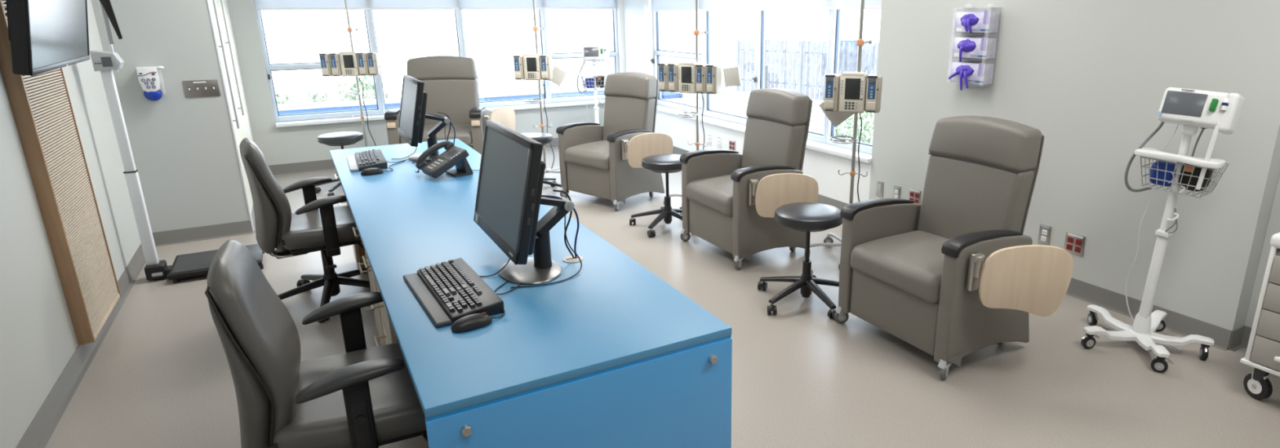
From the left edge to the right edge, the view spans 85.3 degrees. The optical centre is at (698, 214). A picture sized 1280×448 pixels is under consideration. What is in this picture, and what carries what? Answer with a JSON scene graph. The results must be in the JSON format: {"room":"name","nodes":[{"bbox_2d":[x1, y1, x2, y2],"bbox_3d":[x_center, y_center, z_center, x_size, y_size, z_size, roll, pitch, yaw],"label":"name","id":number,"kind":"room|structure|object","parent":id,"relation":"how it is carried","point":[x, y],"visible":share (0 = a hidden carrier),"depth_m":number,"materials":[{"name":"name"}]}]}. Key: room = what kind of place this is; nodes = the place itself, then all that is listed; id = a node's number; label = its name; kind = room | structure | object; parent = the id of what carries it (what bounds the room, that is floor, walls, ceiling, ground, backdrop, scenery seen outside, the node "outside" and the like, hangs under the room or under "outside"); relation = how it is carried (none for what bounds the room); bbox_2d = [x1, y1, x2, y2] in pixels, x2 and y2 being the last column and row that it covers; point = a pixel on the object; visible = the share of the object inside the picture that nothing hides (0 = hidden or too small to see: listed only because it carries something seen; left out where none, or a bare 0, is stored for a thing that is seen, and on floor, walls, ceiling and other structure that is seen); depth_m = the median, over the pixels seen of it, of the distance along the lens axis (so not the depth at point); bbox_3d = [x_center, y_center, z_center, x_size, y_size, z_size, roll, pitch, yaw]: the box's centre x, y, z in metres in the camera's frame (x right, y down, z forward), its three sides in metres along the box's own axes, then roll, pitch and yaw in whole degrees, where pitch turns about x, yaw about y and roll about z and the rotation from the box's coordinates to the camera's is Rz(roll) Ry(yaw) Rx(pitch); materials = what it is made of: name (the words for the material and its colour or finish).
{"room":"hospital interior","nodes":[
{"label":"hospital interior","id":0,"kind":"room"},
{"bbox_2d":[0,0,141,447],"bbox_3d":[-2.014,-0.099,1.280,0.100,2.700,8.200,-10,19,-29],"label":"wall","id":1,"kind":"structure","parent":0,"point":[37,336],"depth_m":2.96,"materials":[{"name":"grey paint"}]},
{"bbox_2d":[4,0,89,75],"bbox_3d":[-2.526,-0.828,2.494,0.436,0.589,1.030,-10,19,-31],"label":"television","id":2,"kind":"object","parent":1,"relation":"attached to","point":[45,36],"visible":1,"depth_m":2.40,"materials":[{"name":"black plastic"}]},
{"bbox_2d":[0,0,120,345],"bbox_3d":[-3.106,-0.613,3.252,0.060,2.400,0.670,-10,19,-29],"label":"acoustic panel","id":3,"kind":"object","parent":1,"relation":"attached to","point":[41,104],"visible":0.88,"depth_m":3.28,"materials":[{"name":"beige fabric"}]},
{"bbox_2d":[15,243,145,447],"bbox_3d":[-1.956,1.138,1.682,0.028,0.100,8.020,-10,19,-29],"label":"baseboard","id":4,"kind":"structure","parent":1,"relation":"attached to","point":[40,430],"depth_m":3.10,"materials":[{"name":"grey plastic"}]},
{"bbox_2d":[90,0,253,246],"bbox_3d":[-3.741,-1.122,4.835,0.635,2.700,0.148,-10,19,-29],"label":"wall","id":5,"kind":"structure","parent":0,"point":[184,148],"depth_m":4.93,"materials":[{"name":"grey paint"}]},
{"bbox_2d":[135,66,164,101],"bbox_3d":[-3.765,-0.904,4.778,0.152,0.234,0.082,-10,19,-29],"label":"dispenser","id":6,"kind":"object","parent":5,"relation":"attached to","point":[148,77],"visible":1,"depth_m":4.74,"materials":[{"name":"white plastic"}]},
{"bbox_2d":[137,71,156,88],"bbox_3d":[-3.765,-0.917,4.732,0.106,0.112,0.004,-10,19,-29],"label":"print","id":7,"kind":"object","parent":6,"relation":"on","point":[147,80],"depth_m":4.73,"materials":[{"name":"white paper"}]},
{"bbox_2d":[182,79,220,97],"bbox_3d":[-3.555,-0.901,4.946,0.204,0.118,0.017,-10,19,-29],"label":"switch plate","id":8,"kind":"object","parent":5,"relation":"attached to","point":[198,88],"visible":1,"depth_m":4.94,"materials":[{"name":"silver metal"}]},
{"bbox_2d":[212,0,239,128],"bbox_3d":[-3.478,-1.275,5.015,0.038,1.310,0.016,-10,19,-29],"label":"door pull","id":9,"kind":"object","parent":5,"relation":"attached to","point":[236,120],"visible":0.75,"depth_m":5.07,"materials":[{"name":"silver metal"}]},
{"bbox_2d":[206,0,253,232],"bbox_3d":[-3.452,-1.162,4.967,0.012,2.700,0.050,-10,19,-29],"label":"trim","id":10,"kind":"structure","parent":5,"relation":"attached to","point":[208,1],"depth_m":5.07,"materials":[{"name":"white paint"}]},
{"bbox_2d":[208,0,253,213],"bbox_3d":[-4.090,-1.436,5.923,0.100,2.700,2.160,-10,19,-29],"label":"wall","id":11,"kind":"structure","parent":0,"point":[245,130],"depth_m":5.83,"materials":[{"name":"beige paint"}]},
{"bbox_2d":[220,0,244,115],"bbox_3d":[-3.896,-1.473,5.705,0.038,1.310,0.016,-10,19,-29],"label":"door pull","id":12,"kind":"object","parent":11,"relation":"attached to","point":[221,1],"visible":1,"depth_m":5.75,"materials":[{"name":"silver metal"}]},
{"bbox_2d":[226,0,626,165],"bbox_3d":[-2.824,-2.031,7.939,4.605,2.700,0.200,-10,19,-29],"label":"wall","id":13,"kind":"structure","parent":0,"point":[297,144],"depth_m":7.29,"materials":[{"name":"grey paint"}]},
{"bbox_2d":[253,0,382,122],"bbox_3d":[-4.003,-2.015,7.226,1.035,2.016,0.105,-10,19,-29],"label":"window","id":14,"kind":"structure","parent":13,"relation":"in","point":[295,66],"depth_m":7.31,"materials":[{"name":"silver metal"}]},
{"bbox_2d":[256,0,458,10],"bbox_3d":[-3.575,-2.603,7.272,1.950,0.868,0.049,-10,19,-29],"label":"roller blind","id":15,"kind":"object","parent":14,"relation":"attached to","point":[262,5],"visible":1,"depth_m":7.35,"materials":[{"name":"fabric"}]},
{"bbox_2d":[268,137,558,174],"bbox_3d":[-2.758,-0.755,8.208,4.205,0.100,0.028,-10,19,-29],"label":"baseboard","id":16,"kind":"structure","parent":13,"relation":"attached to","point":[295,167],"depth_m":7.41,"materials":[{"name":"grey plastic"}]},
{"bbox_2d":[368,2,463,114],"bbox_3d":[-3.156,-2.162,7.712,0.940,2.016,0.080,-10,19,-29],"label":"window","id":17,"kind":"structure","parent":13,"relation":"in","point":[384,109],"depth_m":7.71,"materials":[{"name":"silver metal"}]},
{"bbox_2d":[275,98,604,127],"bbox_3d":[-2.709,-1.223,8.144,3.925,0.034,0.230,-10,19,-29],"label":"trim","id":18,"kind":"structure","parent":13,"relation":"attached to","point":[337,120],"depth_m":7.57,"materials":[{"name":"white paint"}]},
{"bbox_2d":[457,0,549,107],"bbox_3d":[-2.324,-2.303,8.175,0.985,2.016,0.080,-10,19,-29],"label":"window","id":19,"kind":"structure","parent":13,"relation":"in","point":[508,102],"depth_m":8.39,"materials":[{"name":"silver metal"}]},
{"bbox_2d":[459,0,616,9],"bbox_3d":[-1.883,-2.888,8.214,1.925,0.868,0.049,-10,19,-29],"label":"roller blind","id":20,"kind":"object","parent":19,"relation":"attached to","point":[464,4],"visible":1,"depth_m":8.29,"materials":[{"name":"fabric"}]},
{"bbox_2d":[542,6,619,102],"bbox_3d":[-1.482,-2.445,8.645,0.965,2.016,0.080,-10,19,-29],"label":"window","id":21,"kind":"structure","parent":13,"relation":"in","point":[615,54],"depth_m":8.81,"materials":[{"name":"silver metal"}]},
{"bbox_2d":[44,146,1279,447],"bbox_3d":[-0.180,0.550,4.021,6.600,0.100,10.600,-10,19,-29],"label":"floor","id":22,"kind":"structure","parent":0,"point":[160,376],"depth_m":3.21,"materials":[{"name":"plastic"}]},
{"bbox_2d":[89,0,264,283],"bbox_3d":[-3.247,-0.626,4.282,0.633,2.050,0.440,-10,19,-29],"label":"scale","id":23,"kind":"object","parent":22,"relation":"on","point":[197,264],"visible":0.88,"depth_m":4.22,"materials":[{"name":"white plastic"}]},
{"bbox_2d":[239,137,370,323],"bbox_3d":[-2.167,0.036,3.908,0.636,0.975,0.669,-12,20,-35],"label":"chair","id":24,"kind":"object","parent":22,"relation":"on","point":[317,225],"visible":0.81,"depth_m":3.70,"materials":[{"name":"black plastic"}]},
{"bbox_2d":[239,137,291,252],"bbox_3d":[-2.330,-0.113,3.735,0.166,0.590,0.440,-12,20,-35],"label":"cushion","id":25,"kind":"object","parent":24,"relation":"on","point":[272,207],"depth_m":3.59,"materials":[{"name":"grey leather"}]},
{"bbox_2d":[204,240,428,447],"bbox_3d":[-1.098,0.534,2.171,0.636,0.975,0.669,-9,18,-26],"label":"chair","id":26,"kind":"object","parent":22,"relation":"on","point":[361,397],"visible":0.83,"depth_m":1.93,"materials":[{"name":"grey leather"}]},
{"bbox_2d":[206,240,300,447],"bbox_3d":[-1.280,0.377,2.026,0.166,0.590,0.440,-9,18,-26],"label":"chair back","id":27,"kind":"object","parent":26,"relation":"on","point":[260,339],"depth_m":1.88,"materials":[{"name":"grey leather"}]},
{"bbox_2d":[314,131,364,196],"bbox_3d":[-3.302,-0.493,6.520,0.600,0.545,0.579,13,21,38],"label":"stool","id":28,"kind":"object","parent":22,"relation":"on","point":[341,139],"visible":0.6,"depth_m":6.33,"materials":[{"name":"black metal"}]},
{"bbox_2d":[333,173,366,269],"bbox_3d":[-2.072,-0.018,4.566,0.520,0.660,0.320,-10,19,-29],"label":"drawer pedestal","id":29,"kind":"object","parent":22,"relation":"on","point":[358,251],"visible":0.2,"depth_m":4.41,"materials":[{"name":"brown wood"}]},
{"bbox_2d":[341,0,376,146],"bbox_3d":[-3.499,-1.433,7.062,0.570,2.050,0.554,-4,17,-12],"label":"pole","id":30,"kind":"object","parent":22,"relation":"on","point":[349,28],"visible":0.51,"depth_m":7.12,"materials":[{"name":"silver metal"}]},
{"bbox_2d":[318,51,380,76],"bbox_3d":[-3.515,-1.521,6.980,0.526,0.241,0.171,-4,17,-12],"label":"pump","id":31,"kind":"object","parent":30,"relation":"attached to","point":[344,64],"visible":1,"depth_m":6.91,"materials":[{"name":"beige plastic"}]},
{"bbox_2d":[351,226,385,345],"bbox_3d":[-1.398,0.301,3.453,0.520,0.660,0.460,-10,19,-29],"label":"drawer pedestal","id":32,"kind":"object","parent":22,"relation":"on","point":[377,313],"visible":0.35,"depth_m":3.31,"materials":[{"name":"brown wood"}]},
{"bbox_2d":[361,255,397,346],"bbox_3d":[-1.157,0.416,3.054,0.520,0.660,0.460,-10,19,-29],"label":"drawer pedestal","id":33,"kind":"object","parent":22,"relation":"on","point":[389,336],"visible":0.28,"depth_m":2.88,"materials":[{"name":"brown wood"}]},
{"bbox_2d":[384,55,515,155],"bbox_3d":[-2.441,-0.959,6.922,1.151,1.205,0.700,-2,16,-7],"label":"recliner","id":34,"kind":"object","parent":22,"relation":"on","point":[451,82],"visible":0.59,"depth_m":6.95,"materials":[{"name":"grey leather"}]},
{"bbox_2d":[483,106,515,130],"bbox_3d":[-1.983,-0.893,6.915,0.369,0.356,0.257,-10,19,-29],"label":"tray","id":35,"kind":"object","parent":34,"relation":"on","point":[505,115],"depth_m":6.91,"materials":[{"name":"beige wood"}]},
{"bbox_2d":[329,138,732,447],"bbox_3d":[-1.149,0.314,3.311,0.812,0.758,3.580,-10,19,-29],"label":"reception desk","id":36,"kind":"object","parent":22,"relation":"on","point":[611,354],"visible":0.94,"depth_m":1.92,"materials":[{"name":"blue laminate"}]},
{"bbox_2d":[346,149,408,171],"bbox_3d":[-1.855,-0.344,4.154,0.457,0.043,0.455,-9,18,-27],"label":"keyboard","id":37,"kind":"object","parent":36,"relation":"on","point":[362,161],"visible":0.96,"depth_m":4.02,"materials":[{"name":"grey plastic"}]},
{"bbox_2d":[360,160,404,175],"bbox_3d":[-1.760,-0.279,3.941,0.106,0.033,0.386,3,17,13],"label":"computer mouse","id":38,"kind":"object","parent":36,"relation":"on","point":[369,171],"visible":1,"depth_m":3.79,"materials":[{"name":"black plastic"}]},
{"bbox_2d":[391,75,455,162],"bbox_3d":[-1.698,-0.591,4.217,0.383,0.480,0.548,-10,19,-29],"label":"computer monitor","id":39,"kind":"object","parent":36,"relation":"on","point":[412,116],"visible":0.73,"depth_m":4.14,"materials":[{"name":"grey plastic"}]},
{"bbox_2d":[414,141,479,178],"bbox_3d":[-1.352,-0.315,3.820,0.372,0.168,0.249,-14,21,-38],"label":"desk telephone","id":40,"kind":"object","parent":36,"relation":"on","point":[453,155],"visible":0.99,"depth_m":3.75,"materials":[{"name":"grey plastic"}]},
{"bbox_2d":[403,257,521,328],"bbox_3d":[-0.665,0.210,2.222,0.457,0.043,0.455,-11,19,-32],"label":"keyboard","id":41,"kind":"object","parent":36,"relation":"on","point":[449,291],"visible":0.91,"depth_m":2.10,"materials":[{"name":"black plastic"}]},
{"bbox_2d":[450,280,508,333],"bbox_3d":[-0.609,0.258,2.072,0.106,0.033,0.386,2,16,8],"label":"computer mouse","id":42,"kind":"object","parent":36,"relation":"on","point":[476,321],"visible":0.88,"depth_m":1.92,"materials":[{"name":"black plastic"}]},
{"bbox_2d":[473,120,582,288],"bbox_3d":[-0.597,-0.048,2.325,0.383,0.480,0.548,-10,19,-29],"label":"computer monitor","id":43,"kind":"object","parent":36,"relation":"on","point":[508,198],"visible":0.97,"depth_m":2.27,"materials":[{"name":"grey plastic"}]},
{"bbox_2d":[523,0,559,173],"bbox_3d":[-1.531,-1.315,6.615,0.570,2.050,0.554,1,16,4],"label":"pole","id":44,"kind":"object","parent":22,"relation":"on","point":[535,28],"visible":0.62,"depth_m":6.71,"materials":[{"name":"silver metal"}]},
{"bbox_2d":[512,53,553,80],"bbox_3d":[-1.561,-1.396,6.542,0.342,0.241,0.171,1,16,4],"label":"pump","id":45,"kind":"object","parent":44,"relation":"attached to","point":[527,67],"visible":1,"depth_m":6.47,"materials":[{"name":"beige plastic"}]},
{"bbox_2d":[549,66,567,86],"bbox_3d":[-1.364,-1.334,6.661,0.187,0.192,0.026,-2,16,-4],"label":"booklet","id":46,"kind":"object","parent":45,"relation":"hanging from","point":[558,75],"visible":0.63,"depth_m":6.65,"materials":[{"name":"white paper"}]},
{"bbox_2d":[522,132,568,193],"bbox_3d":[-1.493,-0.457,6.358,0.579,0.545,0.600,2,16,10],"label":"stool","id":47,"kind":"object","parent":22,"relation":"on","point":[544,139],"visible":0.34,"depth_m":6.30,"materials":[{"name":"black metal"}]},
{"bbox_2d":[577,45,609,124],"bbox_3d":[-1.147,-1.227,7.703,0.562,1.268,0.541,-2,16,-5],"label":"stand","id":48,"kind":"object","parent":22,"relation":"on","point":[594,54],"visible":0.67,"depth_m":7.51,"materials":[{"name":"white plastic"}]},
{"bbox_2d":[581,75,606,89],"bbox_3d":[-1.147,-1.461,7.651,0.294,0.141,0.194,-2,16,-5],"label":"wire basket","id":49,"kind":"object","parent":48,"relation":"on","point":[594,77],"depth_m":7.57,"materials":[{"name":"grey metal"}]},
{"bbox_2d":[578,72,609,76],"bbox_3d":[-1.141,-1.527,7.556,0.338,0.025,0.129,-2,16,-5],"label":"tray","id":50,"kind":"object","parent":48,"relation":"on","point":[594,74],"depth_m":7.51,"materials":[{"name":"white plastic"}]},
{"bbox_2d":[555,71,673,211],"bbox_3d":[-0.661,-0.658,6.041,1.025,1.098,0.699,13,21,38],"label":"recliner","id":51,"kind":"object","parent":22,"relation":"on","point":[605,161],"visible":0.96,"depth_m":6.03,"materials":[{"name":"grey leather"}]},
{"bbox_2d":[621,133,673,168],"bbox_3d":[-0.432,-0.520,5.771,0.412,0.324,0.164,-10,19,-29],"label":"tray","id":52,"kind":"object","parent":51,"relation":"on","point":[639,147],"depth_m":5.73,"materials":[{"name":"beige wood"}]},
{"bbox_2d":[629,154,682,237],"bbox_3d":[-0.265,-0.162,5.313,0.600,0.545,0.579,7,18,24],"label":"stool","id":53,"kind":"object","parent":22,"relation":"on","point":[659,163],"visible":0.73,"depth_m":5.26,"materials":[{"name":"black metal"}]},
{"bbox_2d":[663,0,707,215],"bbox_3d":[-0.019,-1.039,5.630,0.570,2.050,0.554,8,18,27],"label":"pole","id":54,"kind":"object","parent":22,"relation":"on","point":[696,32],"visible":0.44,"depth_m":5.68,"materials":[{"name":"silver metal"}]},
{"bbox_2d":[657,62,721,94],"bbox_3d":[-0.065,-1.104,5.577,0.526,0.241,0.171,8,18,27],"label":"pump","id":55,"kind":"object","parent":54,"relation":"attached to","point":[690,77],"visible":1,"depth_m":5.49,"materials":[{"name":"beige plastic"}]},
{"bbox_2d":[722,66,741,87],"bbox_3d":[0.266,-1.104,5.549,0.149,0.162,0.026,5,17,19],"label":"booklet","id":56,"kind":"object","parent":54,"relation":"attached to","point":[731,75],"visible":1,"depth_m":5.54,"materials":[{"name":"white paper"}]},
{"bbox_2d":[679,88,818,270],"bbox_3d":[0.407,-0.261,4.649,0.699,1.098,1.036,-10,19,-30],"label":"recliner","id":57,"kind":"object","parent":22,"relation":"on","point":[731,199],"visible":0.99,"depth_m":4.60,"materials":[{"name":"grey leather"}]},
{"bbox_2d":[748,173,818,217],"bbox_3d":[0.525,-0.102,4.315,0.344,0.324,0.285,-10,19,-29],"label":"tray","id":58,"kind":"object","parent":57,"relation":"on","point":[767,192],"depth_m":4.28,"materials":[{"name":"beige wood"}]},
{"bbox_2d":[757,202,843,319],"bbox_3d":[0.585,0.240,3.914,0.579,0.545,0.600,-14,21,-38],"label":"stool","id":59,"kind":"object","parent":22,"relation":"on","point":[807,217],"visible":0.87,"depth_m":3.84,"materials":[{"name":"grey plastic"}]},
{"bbox_2d":[804,0,871,270],"bbox_3d":[1.000,-0.680,4.373,0.570,2.050,0.554,5,17,17],"label":"pole","id":60,"kind":"object","parent":22,"relation":"on","point":[828,241],"visible":0.62,"depth_m":4.47,"materials":[{"name":"silver metal"}]},
{"bbox_2d":[823,71,882,113],"bbox_3d":[0.960,-0.763,4.307,0.342,0.241,0.171,5,17,17],"label":"pump","id":61,"kind":"object","parent":60,"relation":"attached to","point":[859,92],"visible":1,"depth_m":4.23,"materials":[{"name":"beige plastic"}]},
{"bbox_2d":[818,102,854,127],"bbox_3d":[0.889,-0.681,4.454,0.236,0.239,0.026,2,16,10],"label":"booklet","id":62,"kind":"object","parent":61,"relation":"hanging from","point":[836,118],"visible":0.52,"depth_m":4.46,"materials":[{"name":"white paper"}]},
{"bbox_2d":[834,115,1073,380],"bbox_3d":[1.255,0.125,3.305,0.699,1.098,1.001,-10,19,-29],"label":"recliner","id":63,"kind":"object","parent":22,"relation":"on","point":[954,274],"visible":1,"depth_m":3.26,"materials":[{"name":"grey leather"}]},
{"bbox_2d":[966,244,1073,316],"bbox_3d":[1.376,0.282,2.975,0.362,0.324,0.255,-10,19,-29],"label":"tray","id":64,"kind":"object","parent":63,"relation":"on","point":[1034,279],"depth_m":2.95,"materials":[{"name":"beige wood"}]},
{"bbox_2d":[1080,87,1244,373],"bbox_3d":[2.192,0.040,3.269,0.554,1.269,0.581,-13,20,-36],"label":"stand","id":65,"kind":"object","parent":22,"relation":"on","point":[1220,112],"visible":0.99,"depth_m":3.17,"materials":[{"name":"white plastic"}]},
{"bbox_2d":[1150,160,1176,186],"bbox_3d":[2.161,-0.190,3.211,0.085,0.112,0.120,-13,21,-37],"label":"blood pressure cuff","id":66,"kind":"object","parent":65,"relation":"in","point":[1162,165],"visible":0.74,"depth_m":3.19,"materials":[{"name":"blue fabric"}]},
{"bbox_2d":[1134,147,1225,168],"bbox_3d":[2.163,-0.256,3.116,0.129,0.038,0.338,-13,20,-36],"label":"tray","id":67,"kind":"object","parent":65,"relation":"on","point":[1182,157],"depth_m":3.10,"materials":[{"name":"white plastic"}]},
{"bbox_2d":[1140,156,1229,198],"bbox_3d":[2.220,-0.183,3.185,0.194,0.150,0.294,-13,20,-36],"label":"wire basket","id":68,"kind":"object","parent":65,"relation":"on","point":[1174,189],"depth_m":3.13,"materials":[{"name":"grey metal"}]},
{"bbox_2d":[1177,163,1212,191],"bbox_3d":[2.243,-0.172,3.130,0.109,0.128,0.120,-14,21,-38],"label":"pouch","id":69,"kind":"object","parent":65,"relation":"in","point":[1188,170],"visible":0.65,"depth_m":3.10,"materials":[{"name":"black"}]},
{"bbox_2d":[1240,232,1279,399],"bbox_3d":[2.656,0.472,2.730,0.517,0.735,0.640,-10,19,-29],"label":"cart","id":70,"kind":"object","parent":22,"relation":"on","point":[1263,350],"visible":1,"depth_m":2.85,"materials":[{"name":"grey metal"}]},
{"bbox_2d":[622,0,1279,330],"bbox_3d":[0.902,-1.488,5.990,0.200,2.700,7.044,-10,19,-29],"label":"wall","id":71,"kind":"structure","parent":0,"point":[1093,77],"depth_m":3.77,"materials":[{"name":"grey paint"}]},
{"bbox_2d":[650,11,702,114],"bbox_3d":[-0.246,-2.223,7.886,0.125,2.033,1.190,-10,19,-29],"label":"window","id":72,"kind":"structure","parent":71,"relation":"in","point":[658,52],"depth_m":8.33,"materials":[{"name":"silver metal"}]},
{"bbox_2d":[651,0,753,11],"bbox_3d":[-0.032,-2.614,7.295,0.049,0.904,2.160,-10,19,-29],"label":"roller blind","id":73,"kind":"object","parent":71,"relation":"attached to","point":[656,5],"visible":0.93,"depth_m":7.29,"materials":[{"name":"fabric"}]},
{"bbox_2d":[702,10,756,124],"bbox_3d":[0.327,-1.964,6.982,0.080,2.033,1.010,-10,19,-29],"label":"window","id":74,"kind":"structure","parent":71,"relation":"in","point":[706,15],"depth_m":7.39,"materials":[{"name":"silver metal"}]},
{"bbox_2d":[656,104,871,163],"bbox_3d":[0.375,-0.890,6.992,0.160,0.036,3.935,-10,19,-29],"label":"trim","id":75,"kind":"structure","parent":71,"relation":"attached to","point":[864,157],"depth_m":6.05,"materials":[{"name":"white paint"}]},
{"bbox_2d":[752,9,831,143],"bbox_3d":[0.828,-1.714,6.112,0.125,2.033,1.060,-10,19,-29],"label":"window","id":76,"kind":"structure","parent":71,"relation":"in","point":[761,15],"depth_m":6.55,"materials":[{"name":"silver metal"}]},
{"bbox_2d":[754,0,881,10],"bbox_3d":[0.955,-2.147,5.665,0.049,0.904,1.725,-10,19,-29],"label":"roller blind","id":77,"kind":"object","parent":71,"relation":"attached to","point":[760,5],"visible":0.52,"depth_m":5.77,"materials":[{"name":"fabric"}]},
{"bbox_2d":[825,9,872,154],"bbox_3d":[1.284,-1.511,5.402,0.080,2.033,0.675,-10,19,-29],"label":"window","id":78,"kind":"structure","parent":71,"relation":"in","point":[835,14],"depth_m":5.71,"materials":[{"name":"silver metal"}]},
{"bbox_2d":[907,187,921,204],"bbox_3d":[1.558,-0.123,5.006,0.010,0.118,0.115,-10,19,-29],"label":"wall outlet","id":79,"kind":"object","parent":71,"relation":"attached to","point":[914,195],"visible":0.8,"depth_m":5.00,"materials":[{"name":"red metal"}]},
{"bbox_2d":[672,146,1231,351],"bbox_3d":[0.811,-0.223,6.299,0.028,0.100,7.044,-10,19,-29],"label":"baseboard","id":80,"kind":"structure","parent":71,"relation":"attached to","point":[1178,323],"depth_m":3.77,"materials":[{"name":"grey plastic"}]},
{"bbox_2d":[948,62,993,90],"bbox_3d":[1.709,-0.876,4.380,0.120,0.176,0.266,-10,19,-29],"label":"glove box","id":81,"kind":"object","parent":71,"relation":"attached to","point":[967,73],"visible":1,"depth_m":4.33,"materials":[{"name":"blue"}]},
{"bbox_2d":[951,62,983,83],"bbox_3d":[1.692,-0.894,4.352,0.002,0.125,0.245,-10,19,-29],"label":"print","id":82,"kind":"object","parent":81,"relation":"attached to","point":[975,72],"depth_m":4.34,"materials":[{"name":"white"}]},
{"bbox_2d":[1037,223,1051,245],"bbox_3d":[2.074,0.121,4.154,0.010,0.118,0.072,-10,19,-29],"label":"wall outlet","id":83,"kind":"object","parent":71,"relation":"attached to","point":[1044,235],"visible":1,"depth_m":4.15,"materials":[{"name":"silver metal"}]},
{"bbox_2d":[1063,231,1085,256],"bbox_3d":[2.170,0.171,3.998,0.010,0.118,0.115,-10,19,-29],"label":"wall outlet","id":84,"kind":"object","parent":71,"relation":"attached to","point":[1074,244],"visible":0.96,"depth_m":3.99,"materials":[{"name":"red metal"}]},
{"bbox_2d":[1227,325,1244,351],"bbox_3d":[2.654,0.609,3.397,0.120,0.100,0.028,-10,19,-29],"label":"baseboard","id":85,"kind":"structure","parent":71,"relation":"attached to","point":[1235,344],"depth_m":3.40,"materials":[{"name":"grey plastic"}]},
{"bbox_3d":[1.721,-1.066,4.335,0.101,0.488,0.278,-10,19,-29],"label":"holder","id":86,"kind":"object","parent":71,"relation":"attached to","visible":0},
{"bbox_2d":[951,36,996,62],"bbox_3d":[1.708,-1.034,4.334,0.120,0.156,0.266,-10,19,-29],"label":"glove box","id":87,"kind":"object","parent":86,"relation":"in","point":[984,47],"visible":1,"depth_m":4.28,"materials":[{"name":"blue"}]},
{"bbox_2d":[953,36,986,57],"bbox_3d":[1.691,-1.043,4.308,0.002,0.125,0.245,-10,19,-29],"label":"print","id":88,"kind":"object","parent":87,"relation":"attached to","point":[972,47],"depth_m":4.30,"materials":[{"name":"white"}]},
{"bbox_2d":[953,10,999,32],"bbox_3d":[1.707,-1.195,4.287,0.120,0.132,0.266,-10,19,-29],"label":"glove box","id":89,"kind":"object","parent":86,"relation":"in","point":[986,21],"visible":1,"depth_m":4.24,"materials":[{"name":"blue"}]},
{"bbox_2d":[955,10,989,31],"bbox_3d":[1.690,-1.192,4.265,0.002,0.125,0.245,-10,19,-29],"label":"print","id":90,"kind":"object","parent":89,"relation":"attached to","point":[979,21],"depth_m":4.25,"materials":[{"name":"white cardboard"}]},
{"bbox_2d":[1244,175,1279,328],"bbox_3d":[3.636,-0.276,1.761,0.260,2.700,3.310,-10,19,-29],"label":"wall","id":91,"kind":"structure","parent":0,"point":[1273,225],"depth_m":3.31,"materials":[{"name":"grey paint"}]},
{"bbox_2d":[1241,325,1251,348],"bbox_3d":[3.505,0.987,2.078,0.028,0.100,3.256,-10,19,-29],"label":"baseboard","id":92,"kind":"structure","parent":91,"relation":"attached to","point":[1246,336],"depth_m":3.42,"materials":[{"name":"grey plastic"}]},
{"label":"outside","id":93,"kind":"structure","parent":0,"visible":0},
{"bbox_2d":[275,91,297,105],"bbox_3d":[-6.473,-1.278,10.528,1.060,1.221,1.084,5,17,17],"label":"bush","id":94,"kind":"object","parent":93,"point":[280,100],"visible":0.03,"depth_m":10.53,"materials":[{"name":"green plant"}]},
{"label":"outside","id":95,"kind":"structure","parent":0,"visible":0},
{"bbox_2d":[305,88,330,103],"bbox_3d":[-6.015,-1.398,11.002,0.452,1.181,1.205,-10,19,-29],"label":"bush","id":96,"kind":"object","parent":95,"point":[315,98],"visible":0.09,"depth_m":10.95,"materials":[{"name":"green plant"}]},
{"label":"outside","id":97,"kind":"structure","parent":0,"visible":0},
{"bbox_2d":[333,75,395,101],"bbox_3d":[-5.255,-1.573,11.029,1.252,1.493,0.909,12,20,36],"label":"bush","id":98,"kind":"object","parent":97,"point":[366,95],"visible":0.22,"depth_m":10.80,"materials":[{"name":"green plant"}]},
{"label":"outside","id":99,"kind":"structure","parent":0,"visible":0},
{"bbox_2d":[274,80,402,104],"bbox_3d":[-109.031,-15.877,170.172,500.000,0.100,360.000,-10,19,-29],"label":"lake","id":100,"kind":"structure","parent":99,"point":[300,92],"depth_m":303.32,"materials":[{"name":"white liquid"}]},
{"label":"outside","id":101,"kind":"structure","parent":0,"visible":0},
{"bbox_2d":[379,44,874,142],"bbox_3d":[20.917,-4.067,23.532,51.000,0.400,70.000,-10,19,-29],"label":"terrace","id":102,"kind":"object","parent":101,"point":[494,74],"depth_m":30.68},
{"bbox_2d":[277,86,683,115],"bbox_3d":[-3.283,-0.698,9.006,6.400,1.570,1.200,-10,19,-29],"label":"parapet","id":103,"kind":"object","parent":102,"relation":"on","point":[295,108],"visible":0.08,"depth_m":9.00,"materials":[{"name":"blue metal"}]},
{"bbox_2d":[528,51,604,89],"bbox_3d":[-2.467,-2.215,13.065,1.423,1.794,1.536,10,19,31],"label":"bush","id":104,"kind":"object","parent":102,"relation":"on","point":[586,65],"visible":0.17,"depth_m":12.88,"materials":[{"name":"green plant"}]},
{"bbox_2d":[734,38,879,100],"bbox_3d":[5.186,-3.986,19.707,0.170,1.780,11.614,-15,21,-40],"label":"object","id":105,"kind":"structure","parent":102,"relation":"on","point":[800,56],"depth_m":21.74,"materials":[{"name":"grey metal"}]},
{"bbox_2d":[816,112,874,144],"bbox_3d":[2.127,-0.638,9.808,1.138,1.725,1.210,0,16,0],"label":"bush","id":106,"kind":"object","parent":102,"relation":"on","point":[865,137],"visible":0.16,"depth_m":9.51,"materials":[{"name":"green plant"}]},
{"bbox_2d":[825,40,873,71],"bbox_3d":[5.420,-5.724,24.866,1.342,1.032,1.200,-15,21,-40],"label":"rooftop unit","id":107,"kind":"object","parent":102,"relation":"on","point":[846,41],"visible":0.2,"depth_m":24.39,"materials":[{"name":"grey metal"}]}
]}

